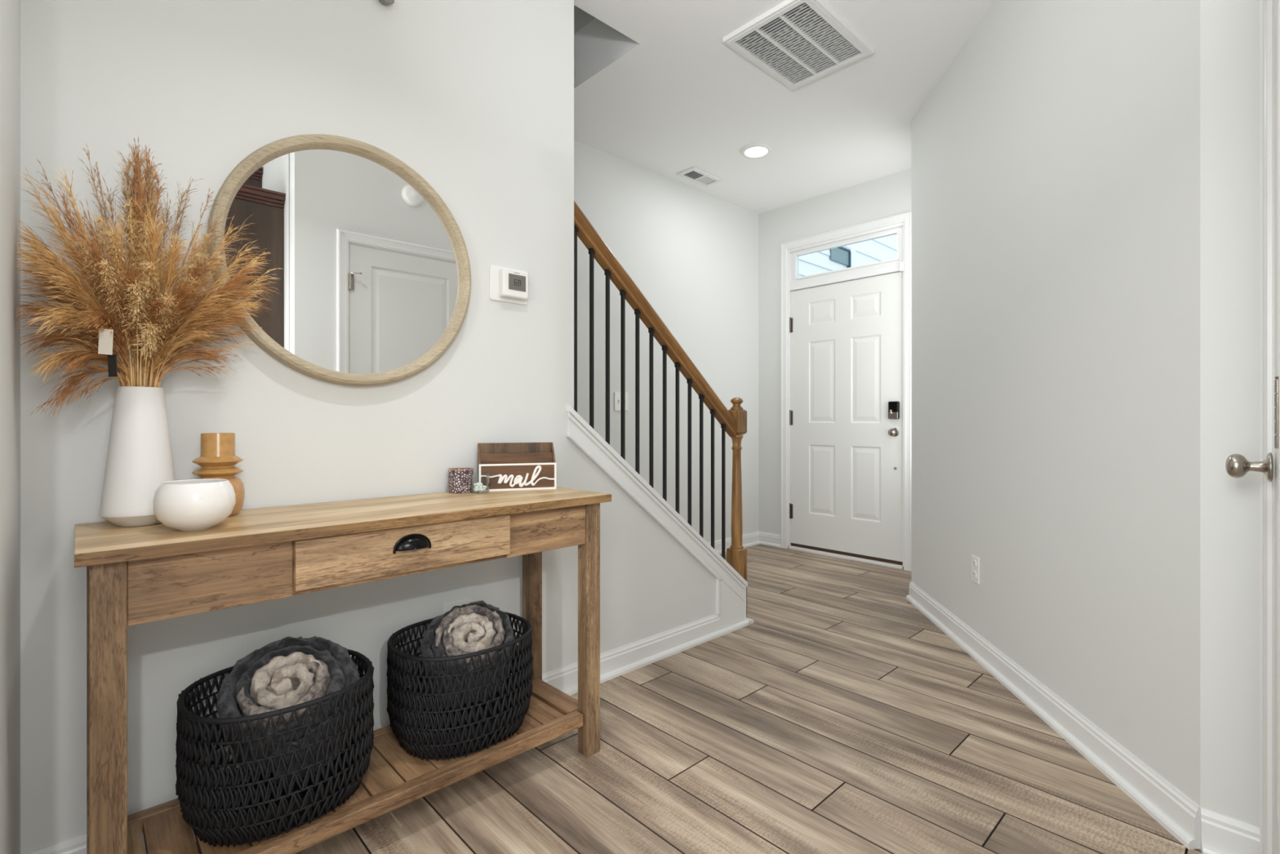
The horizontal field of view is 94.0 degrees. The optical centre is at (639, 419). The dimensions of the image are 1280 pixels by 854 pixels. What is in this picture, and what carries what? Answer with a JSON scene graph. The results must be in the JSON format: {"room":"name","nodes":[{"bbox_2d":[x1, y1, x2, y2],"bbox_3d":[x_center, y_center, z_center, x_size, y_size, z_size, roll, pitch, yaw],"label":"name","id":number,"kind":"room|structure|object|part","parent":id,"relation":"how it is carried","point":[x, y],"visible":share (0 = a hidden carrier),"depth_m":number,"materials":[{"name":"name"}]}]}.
{"room":"entrance hallway","nodes":[
{"label":"entrance hallway","id":0,"kind":"room"},
{"bbox_2d":[0,0,20,853],"bbox_3d":[-1.129,-0.345,0.980,0.122,2.740,0.675,0,0,-43],"label":"wall","id":1,"kind":"structure","parent":0,"point":[10,10],"depth_m":1.07,"materials":[{"name":"paint"}]},
{"bbox_2d":[20,0,715,853],"bbox_3d":[-1.341,-1.275,2.090,3.957,4.600,1.230,0,0,-43],"label":"wall","id":2,"kind":"structure","parent":0,"point":[476,97],"depth_m":1.64,"materials":[{"name":"paint"}]},
{"bbox_2d":[206,133,471,386],"bbox_3d":[-0.812,-0.450,1.712,0.700,0.700,0.043,0,0,-43],"label":"round mirror","id":3,"kind":"object","parent":2,"relation":"attached to","point":[373,286],"visible":0.92,"depth_m":1.69,"materials":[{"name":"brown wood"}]},
{"bbox_2d":[26,613,723,853],"bbox_3d":[-0.461,0.975,2.054,2.324,0.100,0.030,0,0,-43],"label":"baseboard","id":4,"kind":"structure","parent":2,"relation":"attached to","point":[620,660],"depth_m":2.45,"materials":[{"name":"white paint"}]},
{"bbox_2d":[378,0,394,5],"bbox_3d":[-0.758,-1.281,1.773,0.060,0.092,0.030,0,0,-43],"label":"wall sensor","id":5,"kind":"object","parent":2,"relation":"attached to","point":[386,2],"visible":1,"depth_m":1.77,"materials":[{"name":"grey plastic"}]},
{"bbox_2d":[443,598,471,610],"bbox_3d":[-0.594,0.646,1.942,0.094,0.115,0.008,0,0,-43],"label":"wall outlet","id":6,"kind":"object","parent":2,"relation":"attached to","point":[452,603],"visible":0.12,"depth_m":1.94,"materials":[{"name":"white plastic"}]},
{"bbox_2d":[489,264,528,305],"bbox_3d":[-0.444,-0.469,2.063,0.149,0.119,0.038,0,0,-43],"label":"thermostat","id":7,"kind":"object","parent":2,"relation":"attached to","point":[508,285],"visible":1,"depth_m":2.04,"materials":[{"name":"white plastic"}]},
{"bbox_2d":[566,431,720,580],"bbox_3d":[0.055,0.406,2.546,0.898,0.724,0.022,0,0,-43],"label":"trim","id":8,"kind":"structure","parent":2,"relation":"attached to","point":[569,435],"depth_m":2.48,"materials":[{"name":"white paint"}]},
{"bbox_2d":[566,404,747,601],"bbox_3d":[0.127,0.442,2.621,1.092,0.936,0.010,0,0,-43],"label":"trim","id":9,"kind":"structure","parent":2,"relation":"attached to","point":[572,428],"depth_m":2.54,"materials":[{"name":"white paint"}]},
{"bbox_2d":[715,577,720,613],"bbox_3d":[0.374,0.835,2.850,0.020,0.180,0.016,0,0,-43],"label":"trim","id":10,"kind":"structure","parent":2,"relation":"attached to","point":[717,581],"depth_m":2.84,"materials":[{"name":"white paint"}]},
{"bbox_2d":[719,578,744,628],"bbox_3d":[0.451,0.878,2.929,0.198,0.246,0.008,0,0,-43],"label":"trim","id":11,"kind":"structure","parent":2,"relation":"attached to","point":[732,606],"depth_m":2.91,"materials":[{"name":"white paint"}]},
{"bbox_2d":[720,617,751,635],"bbox_3d":[0.467,1.014,2.929,0.226,0.023,0.030,0,0,-43],"label":"trim","id":12,"kind":"structure","parent":2,"relation":"attached to","point":[744,623],"depth_m":2.91,"materials":[{"name":"white paint"}]},
{"bbox_2d":[744,590,746,619],"bbox_3d":[0.515,0.930,3.013,0.010,0.189,0.046,0,0,-43],"label":"trim","id":13,"kind":"structure","parent":2,"relation":"attached to","point":[745,590],"depth_m":3.00,"materials":[{"name":"white paint"}]},
{"bbox_2d":[746,617,754,625],"bbox_3d":[0.535,1.014,3.021,0.045,0.023,0.070,0,0,-43],"label":"trim","id":14,"kind":"structure","parent":2,"relation":"attached to","point":[749,620],"depth_m":3.00,"materials":[{"name":"white paint"}]},
{"bbox_2d":[573,140,759,542],"bbox_3d":[-1.062,-1.225,3.115,5.530,4.500,0.120,0,0,-43],"label":"wall","id":15,"kind":"structure","parent":0,"point":[693,254],"depth_m":4.28,"materials":[{"name":"paint"}]},
{"bbox_2d":[614,391,628,410],"bbox_3d":[-0.119,-0.121,3.910,0.120,0.122,0.018,0,0,-43],"label":"light switch","id":16,"kind":"object","parent":15,"relation":"attached to","point":[617,394],"visible":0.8,"depth_m":3.90,"materials":[{"name":"white plastic"}]},
{"bbox_2d":[707,531,759,553],"bbox_3d":[0.429,0.975,4.419,1.570,0.100,0.030,0,0,-43],"label":"baseboard","id":17,"kind":"structure","parent":15,"relation":"attached to","point":[752,539],"depth_m":4.82,"materials":[{"name":"white paint"}]},
{"bbox_2d":[195,544,1201,853],"bbox_3d":[1.079,1.065,0.022,7.600,0.080,9.630,0,0,-43],"label":"floor","id":18,"kind":"structure","parent":0,"point":[842,719],"depth_m":1.76,"materials":[{"name":"brown"}]},
{"bbox_2d":[74,486,611,853],"bbox_3d":[-0.664,0.627,1.575,1.204,0.796,0.417,0,0,-43],"label":"console table","id":19,"kind":"object","parent":18,"relation":"on","point":[149,573],"visible":0.84,"depth_m":1.35,"materials":[{"name":"brown wood"}]},
{"bbox_3d":[-1.184,0.638,1.315,0.051,0.773,0.048,0,0,-43],"label":"leg","id":20,"kind":"part","parent":19,"relation":"part of","materials":[{"name":"brown wood"}]},
{"bbox_3d":[-0.967,0.638,1.084,0.051,0.773,0.048,0,0,-43],"label":"leg","id":21,"kind":"part","parent":19,"relation":"part of","materials":[{"name":"brown wood"}]},
{"bbox_2d":[98,386,175,526],"bbox_3d":[-1.099,0.078,1.311,0.135,0.300,0.135,0,0,-43],"label":"vase","id":22,"kind":"object","parent":19,"relation":"on","point":[139,459],"visible":0.91,"depth_m":1.27,"materials":[{"name":"white ceramic"}]},
{"bbox_2d":[15,136,283,415],"bbox_3d":[-1.036,-0.292,1.293,0.456,0.642,0.289,0,0,-32],"label":"dried grass","id":23,"kind":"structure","parent":22,"relation":"in","point":[152,313],"depth_m":1.25,"materials":[{"name":"beige plant"}]},
{"bbox_2d":[151,478,235,531],"bbox_3d":[-0.935,0.178,1.253,0.141,0.100,0.141,0,0,-43],"label":"bowl","id":24,"kind":"object","parent":19,"relation":"on","point":[189,504],"visible":1,"depth_m":1.21,"materials":[{"name":"white ceramic"}]},
{"bbox_2d":[191,432,244,515],"bbox_3d":[-1.010,0.130,1.428,0.107,0.197,0.107,0,0,-43],"label":"vase","id":25,"kind":"object","parent":19,"relation":"on","point":[217,459],"visible":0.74,"depth_m":1.40,"materials":[{"name":"orange ceramic"}]},
{"bbox_2d":[175,648,373,847],"bbox_3d":[-0.850,0.754,1.414,0.398,0.283,0.361,0,0,-43],"label":"storage basket","id":26,"kind":"object","parent":19,"relation":"on","point":[255,807],"visible":0.7,"depth_m":1.27,"materials":[{"name":"black wicker"}]},
{"bbox_2d":[215,634,359,783],"bbox_3d":[-0.863,0.710,1.483,0.305,0.330,0.327,0,0,-27],"label":"rolled blanket","id":27,"kind":"object","parent":26,"relation":"in","point":[299,668],"visible":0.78,"depth_m":1.41,"materials":[{"name":"grey fabric"}]},
{"bbox_3d":[-0.779,0.914,1.695,1.060,0.034,0.035,0,0,-43],"label":"shelf rail","id":28,"kind":"part","parent":19,"relation":"part of","materials":[{"name":"brown wood"}]},
{"bbox_3d":[-0.546,0.309,1.446,0.518,0.108,0.018,0,0,-43],"label":"drawer","id":29,"kind":"part","parent":19,"relation":"part of","materials":[{"name":"brown wood"}]},
{"bbox_3d":[-0.584,0.913,1.451,1.101,0.036,0.036,0,0,-43],"label":"shelf rail","id":30,"kind":"part","parent":19,"relation":"part of","materials":[{"name":"brown wood"}]},
{"bbox_3d":[-0.539,0.293,1.424,0.092,0.040,0.025,0,0,-43],"label":"handle","id":31,"kind":"part","parent":19,"relation":"part of","materials":[{"name":"black metal"}]},
{"bbox_2d":[386,611,533,760],"bbox_3d":[-0.516,0.754,1.730,0.409,0.283,0.367,0,0,-43],"label":"storage basket","id":32,"kind":"object","parent":19,"relation":"on","point":[448,732],"visible":0.9,"depth_m":1.58,"materials":[{"name":"black wicker"}]},
{"bbox_2d":[420,601,514,708],"bbox_3d":[-0.528,0.716,1.825,0.270,0.306,0.308,0,0,-19],"label":"rolled blanket","id":33,"kind":"object","parent":32,"relation":"in","point":[464,628],"visible":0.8,"depth_m":1.75,"materials":[{"name":"grey fabric"}]},
{"bbox_2d":[448,467,473,493],"bbox_3d":[-0.568,0.191,1.889,0.078,0.075,0.078,0,0,-43],"label":"candle holder","id":34,"kind":"object","parent":19,"relation":"on","point":[460,480],"visible":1,"depth_m":1.86,"materials":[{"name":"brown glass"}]},
{"bbox_2d":[473,482,487,491],"bbox_3d":[-0.504,0.196,1.878,0.063,0.064,0.063,0,0,-43],"label":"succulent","id":35,"kind":"object","parent":19,"relation":"on","point":[477,486],"visible":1,"depth_m":1.86,"materials":[{"name":"plant"}]},
{"bbox_2d":[477,442,555,491],"bbox_3d":[-0.408,0.152,1.978,0.248,0.152,0.077,0,0,-18],"label":"mail organizer","id":36,"kind":"object","parent":19,"relation":"on","point":[501,466],"visible":0.99,"depth_m":1.96,"materials":[{"name":"brown wood"}]},
{"bbox_3d":[-0.525,0.152,1.946,0.006,0.152,0.064,0,0,-18],"label":"panel","id":37,"kind":"part","parent":36,"relation":"part of","materials":[{"name":"brown wood"}]},
{"bbox_3d":[-0.419,0.151,2.012,0.240,0.150,0.006,0,0,-18],"label":"panel","id":38,"kind":"part","parent":36,"relation":"part of","materials":[{"name":"brown wood"}]},
{"bbox_3d":[-0.399,0.186,1.950,0.242,0.085,0.006,0,0,-18],"label":"panel","id":39,"kind":"part","parent":36,"relation":"part of","materials":[{"name":"brown wood"}]},
{"bbox_3d":[-0.397,0.185,1.945,0.248,0.087,0.005,0,0,-18],"label":"frame","id":40,"kind":"part","parent":36,"relation":"part of","materials":[{"name":"white"}]},
{"bbox_3d":[-0.295,0.152,2.022,0.006,0.152,0.065,0,0,-18],"label":"panel","id":41,"kind":"part","parent":36,"relation":"part of","materials":[{"name":"brown wood"}]},
{"bbox_3d":[-0.376,0.638,2.078,0.051,0.773,0.048,0,0,-43],"label":"leg","id":42,"kind":"part","parent":19,"relation":"part of","materials":[{"name":"brown wood"}]},
{"bbox_3d":[-0.158,0.638,1.847,0.051,0.773,0.048,0,0,-43],"label":"leg","id":43,"kind":"part","parent":19,"relation":"part of","materials":[{"name":"brown wood"}]},
{"bbox_2d":[573,200,746,617],"bbox_3d":[0.110,0.060,2.723,1.152,1.930,0.075,0,0,-43],"label":"stair railing","id":44,"kind":"object","parent":18,"relation":"on","point":[733,421],"visible":0.98,"depth_m":2.66,"materials":[{"name":"brown wood"}]},
{"bbox_3d":[0.085,-0.410,2.699,0.060,0.060,1.466,0,-40,47],"label":"handrail","id":45,"kind":"part","parent":44,"relation":"part of","materials":[{"name":"brown wood"}]},
{"bbox_3d":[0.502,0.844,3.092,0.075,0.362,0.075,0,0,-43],"label":"newel post","id":46,"kind":"part","parent":44,"relation":"part of","materials":[{"name":"brown wood"}]},
{"bbox_2d":[573,0,995,213],"bbox_3d":[0.949,-1.855,-0.095,7.250,0.280,7.560,0,0,-43],"label":"ceiling","id":47,"kind":"structure","parent":0,"point":[658,88],"depth_m":3.14,"materials":[{"name":"paint"}]},
{"bbox_2d":[676,167,722,186],"bbox_3d":[0.423,-1.709,4.200,0.310,0.012,0.156,0,0,-43],"label":"ceiling vent","id":48,"kind":"object","parent":47,"relation":"in","point":[695,175],"visible":1,"depth_m":4.19,"materials":[{"name":"white metal"}]},
{"bbox_2d":[741,143,771,158],"bbox_3d":[0.739,-1.706,3.791,0.190,0.016,0.190,0,0,-43],"label":"recessed light","id":49,"kind":"object","parent":47,"relation":"in","point":[754,150],"visible":1,"depth_m":3.77,"materials":[{"name":"white plastic"}]},
{"bbox_2d":[723,0,873,89],"bbox_3d":[0.725,-1.702,2.713,0.567,0.024,0.428,0,0,-43],"label":"ceiling vent","id":50,"kind":"object","parent":47,"relation":"in","point":[798,43],"visible":1,"depth_m":2.69,"materials":[{"name":"white metal"}]},
{"bbox_2d":[759,168,911,548],"bbox_3d":[1.595,-0.345,4.430,0.140,2.740,1.855,0,0,-43],"label":"wall","id":51,"kind":"structure","parent":0,"point":[889,195],"depth_m":4.84,"materials":[{"name":"paint"}]},
{"bbox_2d":[759,531,780,547],"bbox_3d":[1.056,0.975,4.878,0.030,0.100,0.223,0,0,-43],"label":"baseboard","id":52,"kind":"structure","parent":51,"relation":"attached to","point":[768,539],"depth_m":4.87,"materials":[{"name":"white paint"}]},
{"bbox_2d":[780,210,911,571],"bbox_3d":[1.532,-0.198,4.463,0.186,2.445,1.040,0,0,-43],"label":"door","id":53,"kind":"structure","parent":51,"relation":"in","point":[846,340],"depth_m":4.41,"materials":[{"name":"white paint"}]},
{"bbox_3d":[1.155,-0.198,4.781,0.018,2.445,0.060,0,0,-43],"label":"casing","id":54,"kind":"part","parent":53,"relation":"part of","materials":[{"name":"white paint"}]},
{"bbox_3d":[1.396,0.459,4.573,0.005,0.500,0.187,0,0,-43],"label":"panel","id":55,"kind":"part","parent":53,"relation":"part of","materials":[{"name":"white paint"}]},
{"bbox_3d":[1.396,-0.294,4.573,0.005,0.594,0.187,0,0,-43],"label":"panel","id":56,"kind":"part","parent":53,"relation":"part of","materials":[{"name":"white paint"}]},
{"bbox_3d":[1.396,-0.828,4.573,0.005,0.138,0.187,0,0,-43],"label":"panel","id":57,"kind":"part","parent":53,"relation":"part of","materials":[{"name":"white paint"}]},
{"bbox_3d":[1.492,-1.390,4.425,0.018,0.060,1.040,0,0,-43],"label":"casing","id":58,"kind":"part","parent":53,"relation":"part of","materials":[{"name":"white paint"}]},
{"bbox_2d":[790,226,902,284],"bbox_3d":[1.528,-1.208,4.459,0.058,0.265,0.900,0,0,-43],"label":"window","id":59,"kind":"structure","parent":53,"relation":"attached to","point":[794,256],"depth_m":4.43,"materials":[{"name":"white paint"}]},
{"bbox_3d":[1.635,0.459,4.319,0.005,0.500,0.189,0,0,-43],"label":"panel","id":60,"kind":"part","parent":53,"relation":"part of","materials":[{"name":"white paint"}]},
{"bbox_3d":[1.635,-0.294,4.319,0.005,0.594,0.189,0,0,-43],"label":"panel","id":61,"kind":"part","parent":53,"relation":"part of","materials":[{"name":"white paint"}]},
{"bbox_3d":[1.635,-0.828,4.319,0.005,0.138,0.189,0,0,-43],"label":"panel","id":62,"kind":"part","parent":53,"relation":"part of","materials":[{"name":"white paint"}]},
{"bbox_3d":[1.755,-0.033,4.138,0.004,0.045,0.068,0,0,-43],"label":"lock plate","id":63,"kind":"part","parent":53,"relation":"part of","materials":[{"name":"silver metal"}]},
{"bbox_3d":[1.755,0.085,4.138,0.066,0.060,0.060,0,0,-43],"label":"knob","id":64,"kind":"part","parent":53,"relation":"part of","materials":[{"name":"silver metal"}]},
{"bbox_3d":[1.828,-0.198,4.068,0.018,2.445,0.060,0,0,-43],"label":"casing","id":65,"kind":"part","parent":53,"relation":"part of","materials":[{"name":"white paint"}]},
{"bbox_2d":[911,0,1199,806],"bbox_3d":[1.513,-0.345,2.415,0.130,2.740,2.002,0,0,6],"label":"wall","id":66,"kind":"structure","parent":0,"point":[1055,157],"depth_m":1.92,"materials":[{"name":"paint"}]},
{"bbox_2d":[971,554,979,584],"bbox_3d":[1.463,0.651,2.603,0.009,0.115,0.070,0,0,6],"label":"wall outlet","id":67,"kind":"object","parent":66,"relation":"attached to","point":[975,560],"visible":1,"depth_m":2.59,"materials":[{"name":"white plastic"}]},
{"bbox_2d":[972,560,976,567],"bbox_3d":[1.460,0.627,2.604,0.002,0.034,0.034,0,0,6],"label":"socket","id":68,"kind":"object","parent":67,"relation":"attached to","point":[974,562],"depth_m":2.60,"materials":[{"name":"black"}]},
{"bbox_2d":[972,570,976,578],"bbox_3d":[1.460,0.675,2.604,0.002,0.034,0.034,0,0,6],"label":"socket","id":69,"kind":"object","parent":67,"relation":"attached to","point":[974,572],"depth_m":2.60,"materials":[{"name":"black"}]},
{"bbox_2d":[906,581,1199,848],"bbox_3d":[1.433,0.975,2.421,0.032,0.100,2.008,0,0,6],"label":"baseboard","id":70,"kind":"structure","parent":66,"relation":"attached to","point":[1172,809],"depth_m":1.85,"materials":[{"name":"white paint"}]},
{"bbox_2d":[1200,0,1259,826],"bbox_3d":[1.467,-0.345,1.355,0.086,2.740,0.278,0,0,-43],"label":"wall","id":71,"kind":"structure","parent":0,"point":[1229,29],"depth_m":1.39,"materials":[{"name":"paint"}]},
{"bbox_2d":[1200,806,1259,853],"bbox_3d":[1.364,0.975,1.380,0.030,0.100,0.100,0,0,-43],"label":"baseboard","id":72,"kind":"structure","parent":71,"relation":"attached to","point":[1220,833],"depth_m":1.39,"materials":[{"name":"white paint"}]},
{"bbox_3d":[1.073,-0.345,0.914,0.115,2.740,1.096,0,0,45],"label":"wall","id":73,"kind":"structure","parent":0,"visible":0},
{"bbox_2d":[1225,0,1279,853],"bbox_3d":[1.105,-0.029,1.007,0.172,2.108,0.851,0,0,45],"label":"door","id":74,"kind":"structure","parent":73,"relation":"in","point":[1237,465],"depth_m":1.28,"materials":[{"name":"white paint"}]},
{"bbox_3d":[1.277,0.097,1.251,0.070,0.062,0.062,0,0,45],"label":"knob","id":75,"kind":"part","parent":74,"relation":"part of","materials":[{"name":"silver metal"}]},
{"bbox_3d":[1.368,-0.029,1.303,0.018,2.108,0.060,0,0,45],"label":"casing","id":76,"kind":"part","parent":74,"relation":"part of","materials":[{"name":"white paint"}]},
{"bbox_3d":[0.809,-0.029,0.744,0.018,2.108,0.060,0,0,45],"label":"casing","id":77,"kind":"part","parent":74,"relation":"part of","materials":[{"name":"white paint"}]},
{"label":"outside","id":78,"kind":"structure","parent":0,"visible":0},
{"bbox_3d":[4.226,1.255,8.111,8.720,0.140,8.000,0,0,-43],"label":"ground","id":79,"kind":"structure","parent":78,"visible":0},
{"bbox_2d":[799,246,855,277],"bbox_3d":[1.725,-0.475,6.601,2.570,3.320,0.104,0,0,-43],"label":"porch","id":80,"kind":"object","parent":79,"relation":"on","point":[838,258],"visible":0.09,"depth_m":7.04,"materials":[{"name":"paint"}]},
{"bbox_2d":[843,234,897,266],"bbox_3d":[4.164,-1.820,10.232,4.700,6.010,0.030,0,0,-43],"label":"neighbouring house","id":81,"kind":"structure","parent":79,"relation":"on","point":[885,248],"depth_m":10.04,"materials":[{"name":"paint"}]}
]}

